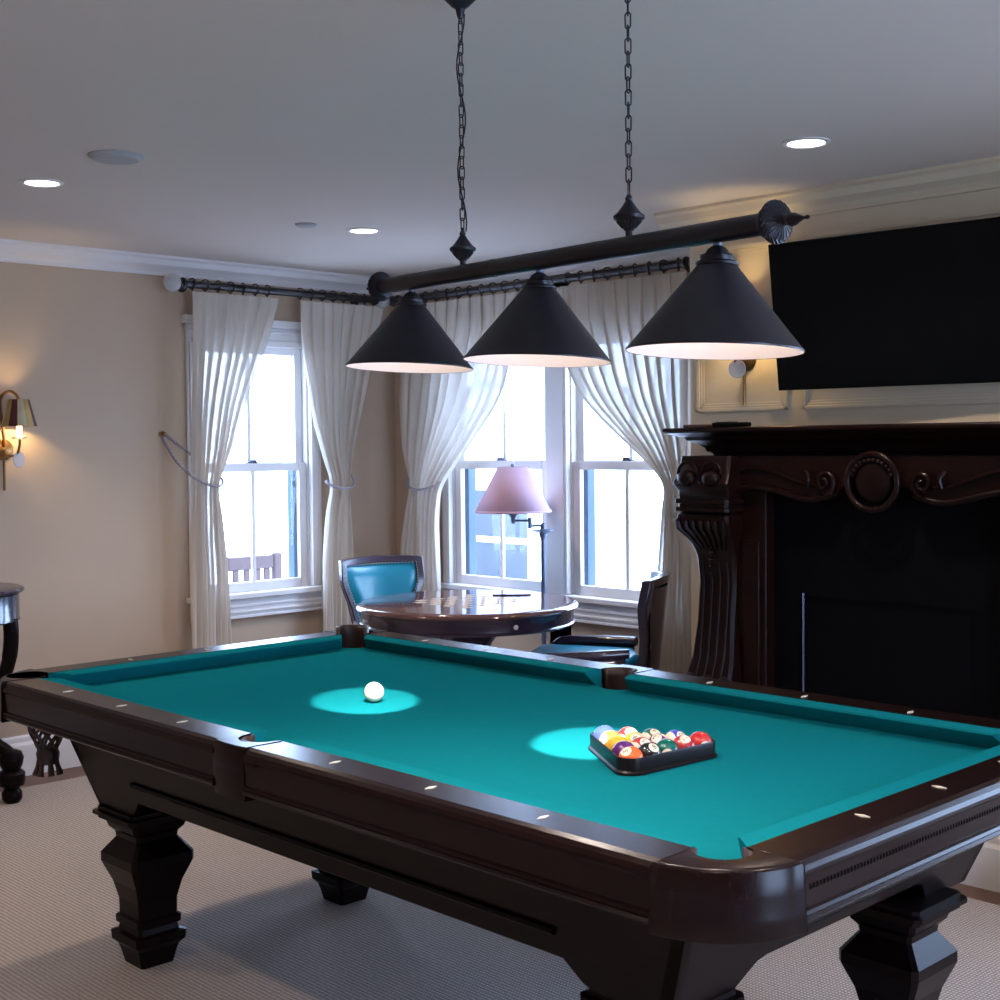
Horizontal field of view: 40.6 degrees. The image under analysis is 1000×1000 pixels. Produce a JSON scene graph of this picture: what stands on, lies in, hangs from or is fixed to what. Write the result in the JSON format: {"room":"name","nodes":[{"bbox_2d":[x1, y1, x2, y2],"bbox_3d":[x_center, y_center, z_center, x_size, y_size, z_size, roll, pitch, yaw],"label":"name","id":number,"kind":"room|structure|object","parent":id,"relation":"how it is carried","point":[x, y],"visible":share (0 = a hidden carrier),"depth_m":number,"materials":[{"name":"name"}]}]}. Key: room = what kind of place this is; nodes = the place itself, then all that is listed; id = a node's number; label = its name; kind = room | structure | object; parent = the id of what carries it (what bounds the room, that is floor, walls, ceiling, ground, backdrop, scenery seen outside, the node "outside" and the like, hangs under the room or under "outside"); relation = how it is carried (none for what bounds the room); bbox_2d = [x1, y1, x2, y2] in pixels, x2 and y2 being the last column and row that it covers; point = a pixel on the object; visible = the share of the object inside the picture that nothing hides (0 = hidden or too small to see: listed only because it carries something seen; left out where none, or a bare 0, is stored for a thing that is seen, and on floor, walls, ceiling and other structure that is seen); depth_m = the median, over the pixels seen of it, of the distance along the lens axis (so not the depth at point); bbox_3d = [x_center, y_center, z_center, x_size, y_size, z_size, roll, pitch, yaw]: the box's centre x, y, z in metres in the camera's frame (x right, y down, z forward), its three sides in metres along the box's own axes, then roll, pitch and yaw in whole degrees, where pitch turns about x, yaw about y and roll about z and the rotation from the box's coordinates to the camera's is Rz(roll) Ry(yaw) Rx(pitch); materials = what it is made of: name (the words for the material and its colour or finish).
{"room":"games hall","nodes":[
{"label":"games hall","id":0,"kind":"room"},
{"bbox_2d":[0,261,396,738],"bbox_3d":[-2.951,0.078,5.533,6.670,2.430,0.100,-3,3,-44],"label":"wall","id":1,"kind":"structure","parent":0,"point":[94,524],"depth_m":6.49,"materials":[{"name":"beige paint"}]},
{"bbox_2d":[0,390,36,490],"bbox_3d":[-2.172,-0.269,6.086,0.161,0.454,0.178,-3,3,-44],"label":"wall sconce","id":2,"kind":"object","parent":1,"relation":"attached to","point":[18,413],"visible":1,"depth_m":6.06,"materials":[{"name":"gold metal"}]},
{"bbox_2d":[0,732,81,775],"bbox_3d":[-2.934,1.214,5.501,6.570,0.187,0.020,-3,3,-44],"label":"baseboard","id":3,"kind":"structure","parent":1,"relation":"attached to","point":[68,758],"depth_m":6.24,"materials":[{"name":"white paint"}]},
{"bbox_2d":[158,431,165,436],"bbox_3d":[-1.665,-0.326,6.673,0.028,0.028,0.040,-3,3,-44],"label":"hook","id":4,"kind":"object","parent":1,"relation":"attached to","point":[160,433],"visible":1,"depth_m":6.67,"materials":[{"name":"gold metal"}]},
{"bbox_2d":[161,431,223,487],"bbox_3d":[-1.522,-0.203,6.713,0.307,0.286,0.132,-2,3,-27],"label":"rope","id":5,"kind":"object","parent":4,"relation":"hanging from","point":[167,435],"visible":0.87,"depth_m":6.67,"materials":[{"name":"grey fabric"}]},
{"bbox_2d":[0,238,392,295],"bbox_3d":[-2.934,-1.087,5.384,6.570,0.090,0.085,-3,3,-44],"label":"trim","id":6,"kind":"structure","parent":1,"relation":"attached to","point":[14,251],"depth_m":6.66,"materials":[{"name":"white paint"}]},
{"bbox_2d":[181,314,322,622],"bbox_3d":[-1.301,-0.167,7.107,0.865,1.550,0.175,-3,3,-44],"label":"window","id":7,"kind":"structure","parent":1,"relation":"in","point":[303,589],"depth_m":7.29,"materials":[{"name":"white paint"}]},
{"bbox_2d":[163,273,389,308],"bbox_3d":[-1.149,-1.085,7.072,1.406,0.088,0.154,-3,3,-44],"label":"curtain rod","id":8,"kind":"object","parent":1,"relation":"attached to","point":[172,282],"visible":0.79,"depth_m":6.93,"materials":[{"name":"black metal"}]},
{"bbox_2d":[189,278,278,648],"bbox_3d":[-1.334,0.049,6.867,0.551,2.308,0.082,-3,3,-44],"label":"curtain","id":9,"kind":"object","parent":8,"relation":"hanging from","point":[231,333],"visible":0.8,"depth_m":6.77,"materials":[{"name":"white fabric"}]},
{"bbox_2d":[297,288,382,631],"bbox_3d":[-0.838,0.024,7.348,0.562,2.308,0.083,-3,3,-44],"label":"curtain","id":10,"kind":"object","parent":8,"relation":"hanging from","point":[332,333],"visible":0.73,"depth_m":7.30,"materials":[{"name":"white fabric"}]},
{"bbox_2d":[325,473,354,489],"bbox_3d":[-0.857,-0.116,7.344,0.129,0.121,0.256,1,3,25],"label":"rope","id":11,"kind":"object","parent":10,"relation":"attached to","point":[352,476],"visible":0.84,"depth_m":7.27,"materials":[{"name":"grey fabric"}]},
{"bbox_2d":[0,0,999,276],"bbox_3d":[-0.324,-1.081,2.770,6.670,0.060,7.670,-3,3,-44],"label":"ceiling","id":12,"kind":"structure","parent":0,"point":[250,121],"depth_m":3.83,"materials":[{"name":"paint"}]},
{"bbox_2d":[19,178,63,186],"bbox_3d":[-1.612,-1.115,4.753,0.150,0.007,0.150,-3,3,-44],"label":"recessed light","id":13,"kind":"object","parent":12,"relation":"in","point":[36,182],"visible":1,"depth_m":4.73,"materials":[{"name":"white paint"}]},
{"bbox_2d":[87,150,143,164],"bbox_3d":[-1.232,-1.097,4.336,0.176,0.018,0.176,-3,3,-44],"label":"ceiling speaker","id":14,"kind":"object","parent":12,"relation":"attached to","point":[112,157],"visible":1,"depth_m":4.30,"materials":[{"name":"grey plastic"}]},
{"bbox_2d":[295,222,316,227],"bbox_3d":[-0.820,-1.159,5.705,0.090,0.013,0.090,-3,3,-44],"label":"smoke detector","id":15,"kind":"object","parent":12,"relation":"attached to","point":[301,224],"visible":1,"depth_m":5.68,"materials":[{"name":"grey plastic"}]},
{"bbox_2d":[347,227,380,233],"bbox_3d":[-0.592,-1.171,5.877,0.150,0.007,0.150,-3,3,-44],"label":"recessed light","id":16,"kind":"object","parent":12,"relation":"in","point":[359,230],"visible":1,"depth_m":5.86,"materials":[{"name":"white"}]},
{"bbox_2d":[346,0,809,372],"bbox_3d":[0.068,-0.645,2.560,0.284,0.801,1.412,-2,3,-33],"label":"lamp","id":17,"kind":"object","parent":12,"relation":"hanging from","point":[716,313],"visible":1,"depth_m":2.45,"materials":[{"name":"black metal"}]},
{"bbox_2d":[782,137,830,148],"bbox_3d":[0.961,-1.120,4.238,0.150,0.007,0.150,-3,3,-44],"label":"recessed light","id":18,"kind":"object","parent":12,"relation":"in","point":[801,142],"visible":1,"depth_m":4.22,"materials":[{"name":"white"}]},
{"bbox_2d":[0,766,999,904],"bbox_3d":[-0.300,1.413,2.872,6.670,0.048,7.670,-3,3,-44],"label":"floor","id":19,"kind":"structure","parent":0,"point":[972,892],"depth_m":6.03,"materials":[{"name":"brown wood"}]},
{"bbox_2d":[338,555,439,638],"bbox_3d":[-0.473,0.758,6.719,0.573,0.928,0.653,-2,3,-33],"label":"armchair","id":20,"kind":"object","parent":19,"relation":"on","point":[358,582],"visible":0.42,"depth_m":6.91,"materials":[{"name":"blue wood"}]},
{"bbox_2d":[347,562,415,620],"bbox_3d":[-0.614,0.470,6.923,0.405,0.285,0.075,-2,3,-33],"label":"cushion","id":21,"kind":"object","parent":20,"relation":"on","point":[364,581],"depth_m":6.91,"materials":[{"name":"teal leather"}]},
{"bbox_2d":[356,590,578,645],"bbox_3d":[-0.145,0.847,6.173,1.014,0.788,1.014,-3,3,-44],"label":"table","id":22,"kind":"object","parent":19,"relation":"on","point":[478,617],"visible":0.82,"depth_m":5.86,"materials":[{"name":"brown wood"}]},
{"bbox_2d":[0,776,999,999],"bbox_3d":[-0.512,1.397,2.587,5.470,0.012,7.060,-3,3,-44],"label":"carpet","id":23,"kind":"object","parent":19,"relation":"on","point":[257,921],"visible":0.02,"depth_m":4.06,"materials":[{"name":"beige carpet"}]},
{"bbox_2d":[0,582,25,803],"bbox_3d":[-2.292,0.826,5.702,0.560,0.909,0.560,-3,3,-44],"label":"side table","id":24,"kind":"object","parent":23,"relation":"on","point":[12,776],"visible":0.96,"depth_m":5.67,"materials":[{"name":"brown wood"}]},
{"bbox_2d":[0,624,999,999],"bbox_3d":[-0.074,0.928,3.599,1.488,0.834,2.808,-3,3,-44],"label":"pool table","id":25,"kind":"object","parent":23,"relation":"on","point":[474,792],"visible":1,"depth_m":3.04,"materials":[{"name":"brown wood"}]},
{"bbox_2d":[40,678,266,741],"bbox_3d":[-0.963,0.566,3.637,0.055,0.046,1.130,-3,3,-44],"label":"cushion","id":26,"kind":"object","parent":25,"relation":"on","point":[256,734],"depth_m":3.53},
{"bbox_2d":[48,635,341,683],"bbox_3d":[-0.955,0.531,4.485,1.120,0.046,0.055,-3,3,-44],"label":"cushion","id":27,"kind":"object","parent":25,"relation":"on","point":[126,671],"depth_m":4.44,"materials":[{"name":"teal fabric"}]},
{"bbox_2d":[364,682,383,701],"bbox_3d":[-0.358,0.545,3.835,0.057,0.057,0.057,-3,3,-44],"label":"cue ball","id":28,"kind":"object","parent":25,"relation":"on","point":[374,691],"visible":1,"depth_m":3.81,"materials":[{"name":"white plastic"}]},
{"bbox_2d":[364,634,601,684],"bbox_3d":[-0.106,0.523,4.470,0.055,0.046,1.130,-3,3,-44],"label":"cushion","id":29,"kind":"object","parent":25,"relation":"on","point":[547,670],"depth_m":4.40,"materials":[{"name":"teal fabric"}]},
{"bbox_2d":[283,740,691,846],"bbox_3d":[-0.071,0.594,2.720,0.055,0.046,1.190,-3,3,-44],"label":"cushion","id":30,"kind":"object","parent":25,"relation":"on","point":[661,836],"depth_m":2.62,"materials":[{"name":"teal fabric"}]},
{"bbox_2d":[593,725,614,739],"bbox_3d":[0.249,0.565,3.215,0.057,0.057,0.057,-1,3,-21],"label":"ball","id":31,"kind":"object","parent":25,"relation":"on","point":[598,732],"visible":0.24,"depth_m":3.20,"materials":[{"name":"blue plastic"}]},
{"bbox_2d":[599,730,620,744],"bbox_3d":[0.259,0.567,3.158,0.057,0.057,0.057,-2,3,-26],"label":"ball","id":32,"kind":"object","parent":25,"relation":"on","point":[606,735],"visible":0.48,"depth_m":3.14,"materials":[{"name":"yellow plastic"}]},
{"bbox_2d":[600,734,607,743],"bbox_3d":[0.241,0.556,3.144,0.012,0.023,0.025,-3,3,-44],"label":"number","id":33,"kind":"object","parent":32,"relation":"on","point":[604,737],"depth_m":3.14,"materials":[{"name":"black"}]},
{"bbox_2d":[605,735,626,750],"bbox_3d":[0.270,0.569,3.102,0.057,0.057,0.057,-1,2,-16],"label":"ball","id":34,"kind":"object","parent":25,"relation":"on","point":[613,740],"visible":0.25,"depth_m":3.09,"materials":[{"name":"yellow plastic"}]},
{"bbox_2d":[612,741,634,755],"bbox_3d":[0.280,0.572,3.046,0.057,0.057,0.057,-2,3,-28],"label":"ball","id":35,"kind":"object","parent":25,"relation":"on","point":[620,745],"visible":0.25,"depth_m":3.03,"materials":[{"name":"purple plastic"}]},
{"bbox_2d":[618,727,637,736],"bbox_3d":[0.303,0.565,3.195,0.057,0.057,0.057,-1,2,-14],"label":"ball","id":36,"kind":"object","parent":25,"relation":"on","point":[623,732],"visible":0.36,"depth_m":3.18,"materials":[{"name":"multicoloured"}]},
{"bbox_2d":[625,728,634,734],"bbox_3d":[0.307,0.547,3.178,0.024,0.017,0.021,-3,3,-44],"label":"number","id":37,"kind":"object","parent":36,"relation":"on","point":[627,730],"depth_m":3.18,"materials":[{"name":"black"}]},
{"bbox_2d":[619,746,643,757],"bbox_3d":[0.290,0.574,2.990,0.057,0.057,0.057,-1,2,-20],"label":"ball","id":38,"kind":"object","parent":25,"relation":"on","point":[630,751],"visible":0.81,"depth_m":2.97,"materials":[{"name":"orange plastic"}]},
{"bbox_2d":[621,747,631,755],"bbox_3d":[0.278,0.555,2.976,0.019,0.017,0.026,-3,3,-44],"label":"number","id":39,"kind":"object","parent":38,"relation":"on","point":[627,751],"depth_m":2.97,"materials":[{"name":"black"}]},
{"bbox_2d":[624,732,643,741],"bbox_3d":[0.313,0.567,3.139,0.057,0.057,0.057,-1,2,-19],"label":"ball","id":40,"kind":"object","parent":25,"relation":"on","point":[631,736],"visible":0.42,"depth_m":3.12,"materials":[{"name":"yellow plastic"}]},
{"bbox_2d":[630,733,640,740],"bbox_3d":[0.313,0.550,3.120,0.022,0.018,0.022,-3,3,-44],"label":"number","id":41,"kind":"object","parent":40,"relation":"on","point":[632,735],"depth_m":3.12,"materials":[{"name":"black"}]},
{"bbox_2d":[631,737,651,747],"bbox_3d":[0.323,0.570,3.083,0.057,0.057,0.057,-2,3,-24],"label":"ball","id":42,"kind":"object","parent":25,"relation":"on","point":[636,742],"visible":0.29,"depth_m":3.07,"materials":[{"name":"multicoloured"}]},
{"bbox_2d":[640,738,649,743],"bbox_3d":[0.330,0.550,3.066,0.025,0.017,0.020,-3,3,-44],"label":"number","id":43,"kind":"object","parent":42,"relation":"on","point":[642,740],"depth_m":3.07,"materials":[{"name":"black"}]},
{"bbox_2d":[638,742,660,756],"bbox_3d":[0.334,0.572,3.026,0.057,0.057,0.057,-1,2,-12],"label":"ball","id":44,"kind":"object","parent":25,"relation":"on","point":[648,748],"visible":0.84,"depth_m":3.01,"materials":[{"name":"black plastic"}]},
{"bbox_2d":[649,743,658,751],"bbox_3d":[0.343,0.552,3.012,0.025,0.016,0.020,-3,3,-44],"label":"number","id":45,"kind":"object","parent":44,"relation":"on","point":[653,747],"depth_m":3.01,"materials":[{"name":"black"}]},
{"bbox_2d":[642,728,661,738],"bbox_3d":[0.357,0.565,3.176,0.057,0.057,0.057,-1,2,-14],"label":"ball","id":46,"kind":"object","parent":25,"relation":"on","point":[647,733],"visible":0.3,"depth_m":3.16,"materials":[{"name":"multicoloured"}]},
{"bbox_2d":[650,729,659,734],"bbox_3d":[0.364,0.545,3.162,0.025,0.015,0.021,-3,3,-44],"label":"number","id":47,"kind":"object","parent":46,"relation":"on","point":[652,731],"depth_m":3.16,"materials":[{"name":"black"}]},
{"bbox_2d":[588,731,716,775],"bbox_3d":[0.311,0.577,3.132,0.307,0.037,0.285,-3,3,-44],"label":"ball rack","id":48,"kind":"object","parent":25,"relation":"on","point":[618,765],"visible":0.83,"depth_m":3.03,"materials":[{"name":"plastic"}]},
{"bbox_2d":[649,733,668,743],"bbox_3d":[0.367,0.568,3.119,0.057,0.057,0.057,-1,2,-15],"label":"ball","id":49,"kind":"object","parent":25,"relation":"on","point":[654,738],"visible":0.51,"depth_m":3.10,"materials":[{"name":"white plastic"}]},
{"bbox_2d":[651,734,661,742],"bbox_3d":[0.359,0.548,3.105,0.021,0.016,0.025,-3,3,-44],"label":"number","id":50,"kind":"object","parent":49,"relation":"on","point":[655,738],"depth_m":3.10,"materials":[{"name":"black"}]},
{"bbox_2d":[656,738,678,752],"bbox_3d":[0.377,0.570,3.063,0.057,0.057,0.057,-1,2,-17],"label":"ball","id":51,"kind":"object","parent":25,"relation":"on","point":[665,745],"visible":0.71,"depth_m":3.04,"materials":[{"name":"green plastic"}]},
{"bbox_2d":[666,730,684,739],"bbox_3d":[0.411,0.566,3.156,0.057,0.057,0.057,-1,3,-21],"label":"ball","id":52,"kind":"object","parent":25,"relation":"on","point":[672,734],"visible":0.36,"depth_m":3.14,"materials":[{"name":"multicoloured"}]},
{"bbox_2d":[673,735,695,748],"bbox_3d":[0.421,0.568,3.100,0.057,0.057,0.057,-1,2,-20],"label":"ball","id":53,"kind":"object","parent":25,"relation":"on","point":[683,741],"visible":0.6,"depth_m":3.08,"materials":[{"name":"red plastic"}]},
{"bbox_2d":[680,735,690,742],"bbox_3d":[0.423,0.546,3.086,0.024,0.013,0.023,-3,3,-44],"label":"number","id":54,"kind":"object","parent":53,"relation":"on","point":[683,738],"depth_m":3.08,"materials":[{"name":"black"}]},
{"bbox_2d":[690,731,711,744],"bbox_3d":[0.465,0.566,3.137,0.057,0.057,0.057,1,3,33],"label":"ball","id":55,"kind":"object","parent":25,"relation":"on","point":[699,737],"visible":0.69,"depth_m":3.12,"materials":[{"name":"red plastic"}]},
{"bbox_2d":[625,674,999,748],"bbox_3d":[0.786,0.552,3.552,0.055,0.046,1.190,-3,3,-44],"label":"cushion","id":56,"kind":"object","parent":25,"relation":"on","point":[950,733],"depth_m":3.50,"materials":[{"name":"teal fabric"}]},
{"bbox_2d":[738,745,999,856],"bbox_3d":[0.799,0.587,2.683,1.120,0.046,0.055,-3,3,-44],"label":"cushion","id":57,"kind":"object","parent":25,"relation":"on","point":[781,830],"depth_m":2.55,"materials":[{"name":"teal fabric"}]},
{"bbox_2d":[474,463,553,644],"bbox_3d":[0.099,0.515,6.725,0.429,1.400,0.426,-3,3,-44],"label":"floor lamp","id":58,"kind":"object","parent":19,"relation":"on","point":[512,491],"visible":0.78,"depth_m":6.60,"materials":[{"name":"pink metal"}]},
{"bbox_2d":[531,571,669,670],"bbox_3d":[0.419,0.782,5.922,0.653,0.928,0.573,0,2,11],"label":"armchair","id":59,"kind":"object","parent":19,"relation":"on","point":[618,650],"visible":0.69,"depth_m":5.73,"materials":[{"name":"brown wood"}]},
{"bbox_2d":[662,422,999,719],"bbox_3d":[1.479,0.502,4.895,0.717,1.549,1.800,-3,3,-44],"label":"fireplace mantel","id":60,"kind":"object","parent":19,"relation":"on","point":[854,561],"visible":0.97,"depth_m":4.85,"materials":[{"name":"brown wood"}]},
{"bbox_2d":[683,424,711,427],"bbox_3d":[0.772,-0.286,5.222,0.070,0.012,0.110,-3,3,-44],"label":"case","id":61,"kind":"object","parent":60,"relation":"on","point":[695,425],"visible":0.79,"depth_m":5.19,"materials":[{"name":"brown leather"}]},
{"bbox_2d":[712,421,750,426],"bbox_3d":[0.876,-0.287,5.114,0.150,0.020,0.044,1,3,38],"label":"remote control","id":62,"kind":"object","parent":60,"relation":"on","point":[734,423],"visible":0.99,"depth_m":5.09,"materials":[{"name":"plastic"}]},
{"bbox_2d":[662,422,999,455],"bbox_3d":[1.357,-0.212,4.754,0.258,0.109,1.800,-3,3,-44],"label":"mantel shelf","id":63,"kind":"object","parent":60,"relation":"attached to","point":[954,438],"depth_m":4.78,"materials":[{"name":"brown wood"}]},
{"bbox_2d":[394,258,689,654],"bbox_3d":[0.369,-0.007,6.828,0.100,2.430,2.670,-3,3,-44],"label":"wall","id":64,"kind":"structure","parent":0,"point":[529,642],"depth_m":7.11,"materials":[{"name":"beige paint"}]},
{"bbox_2d":[441,368,546,592],"bbox_3d":[0.017,-0.182,7.157,0.175,1.550,0.920,-3,3,-44],"label":"window","id":65,"kind":"structure","parent":64,"relation":"in","point":[459,489],"depth_m":7.38,"materials":[{"name":"white paint"}]},
{"bbox_2d":[389,256,689,306],"bbox_3d":[0.165,-1.087,6.811,0.140,0.060,2.160,-3,3,-44],"label":"curtain rod","id":66,"kind":"object","parent":64,"relation":"attached to","point":[684,263],"visible":0.62,"depth_m":6.54,"materials":[{"name":"black metal"}]},
{"bbox_2d":[399,279,520,591],"bbox_3d":[-0.239,0.024,7.211,0.084,2.308,0.965,-3,3,-44],"label":"curtain","id":67,"kind":"object","parent":66,"relation":"hanging from","point":[442,414],"visible":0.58,"depth_m":7.26,"materials":[{"name":"white fabric"}]},
{"bbox_2d":[405,476,440,490],"bbox_3d":[-0.444,-0.118,7.428,0.124,0.134,0.379,-2,3,-29],"label":"rope","id":68,"kind":"object","parent":67,"relation":"attached to","point":[406,482],"visible":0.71,"depth_m":7.34,"materials":[{"name":"grey fabric"}]},
{"bbox_2d":[557,257,690,673],"bbox_3d":[0.562,0.050,6.388,0.082,2.308,0.897,-3,3,-44],"label":"curtain","id":69,"kind":"object","parent":66,"relation":"hanging from","point":[637,397],"visible":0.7,"depth_m":6.24,"materials":[{"name":"white fabric"}]},
{"bbox_2d":[393,247,689,295],"bbox_3d":[0.248,-1.174,6.761,0.085,0.090,2.545,-3,3,-44],"label":"trim","id":70,"kind":"structure","parent":64,"relation":"attached to","point":[670,254],"depth_m":6.64,"materials":[{"name":"white paint"}]},
{"bbox_2d":[545,368,564,594],"bbox_3d":[0.286,-0.215,6.806,0.036,1.380,0.120,-3,3,-44],"label":"trim","id":71,"kind":"structure","parent":64,"relation":"attached to","point":[554,416],"depth_m":6.79,"materials":[{"name":"white paint"}]},
{"bbox_2d":[559,359,690,628],"bbox_3d":[0.628,-0.163,6.529,0.175,1.550,0.909,-3,3,-44],"label":"window","id":72,"kind":"structure","parent":64,"relation":"in","point":[600,605],"depth_m":6.75,"materials":[{"name":"white paint"}]},
{"bbox_2d":[690,188,999,659],"bbox_3d":[2.768,0.086,3.969,0.650,2.430,5.025,-3,3,-44],"label":"wall","id":73,"kind":"structure","parent":0,"point":[720,387],"depth_m":5.06,"materials":[{"name":"beige paint"}]},
{"bbox_2d":[696,239,787,412],"bbox_3d":[0.950,-0.677,5.327,0.010,0.653,0.433,-3,3,-44],"label":"trim","id":74,"kind":"structure","parent":73,"relation":"attached to","point":[759,246],"depth_m":5.34,"materials":[{"name":"beige paint"}]},
{"bbox_2d":[728,360,755,405],"bbox_3d":[0.927,-0.595,5.235,0.178,0.454,0.161,-3,3,-44],"label":"wall sconce","id":75,"kind":"object","parent":73,"relation":"attached to","point":[737,368],"visible":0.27,"depth_m":5.24,"materials":[{"name":"gold metal"}]},
{"bbox_2d":[653,155,999,229],"bbox_3d":[2.451,-1.071,3.709,0.085,0.090,5.145,-3,3,-44],"label":"trim","id":76,"kind":"structure","parent":73,"relation":"attached to","point":[981,174],"depth_m":4.87,"materials":[{"name":"beige paint"}]},
{"bbox_2d":[768,217,999,390],"bbox_3d":[1.563,-0.664,4.567,1.410,0.539,0.157,2,3,42],"label":"television","id":77,"kind":"object","parent":73,"relation":"attached to","point":[920,305],"visible":0.95,"depth_m":4.69,"materials":[{"name":"black plastic"}]},
{"bbox_2d":[802,209,999,408],"bbox_3d":[1.471,-0.660,4.792,0.010,0.653,0.928,-3,3,-44],"label":"trim","id":78,"kind":"structure","parent":73,"relation":"attached to","point":[807,403],"depth_m":4.82,"materials":[{"name":"beige paint"}]},
{"bbox_2d":[961,836,999,892],"bbox_3d":[1.353,1.200,4.808,0.020,0.187,1.090,-3,3,-44],"label":"trim","id":79,"kind":"structure","parent":73,"relation":"attached to","point":[984,873],"depth_m":4.51,"materials":[{"name":"white paint"}]},
{"label":"outside","id":80,"kind":"structure","parent":0,"visible":0},
{"bbox_2d":[225,530,288,582],"bbox_3d":[0.891,1.315,12.073,30.000,0.050,32.000,-3,3,-44],"label":"ground","id":81,"kind":"structure","parent":80,"point":[237,544],"depth_m":24.44,"materials":[{"name":"white"}]},
{"bbox_2d":[227,552,281,582],"bbox_3d":[-1.813,0.896,9.135,0.500,1.080,0.520,-3,3,-44],"label":"deck chair","id":82,"kind":"object","parent":81,"relation":"on","point":[274,561],"visible":0.26,"depth_m":8.98,"materials":[{"name":"grey wood"}]},
{"bbox_2d":[468,366,663,589],"bbox_3d":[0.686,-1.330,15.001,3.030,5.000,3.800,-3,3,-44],"label":"window glass","id":83,"kind":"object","parent":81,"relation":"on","point":[525,385],"visible":0.1,"depth_m":13.22,"materials":[{"name":"white"}]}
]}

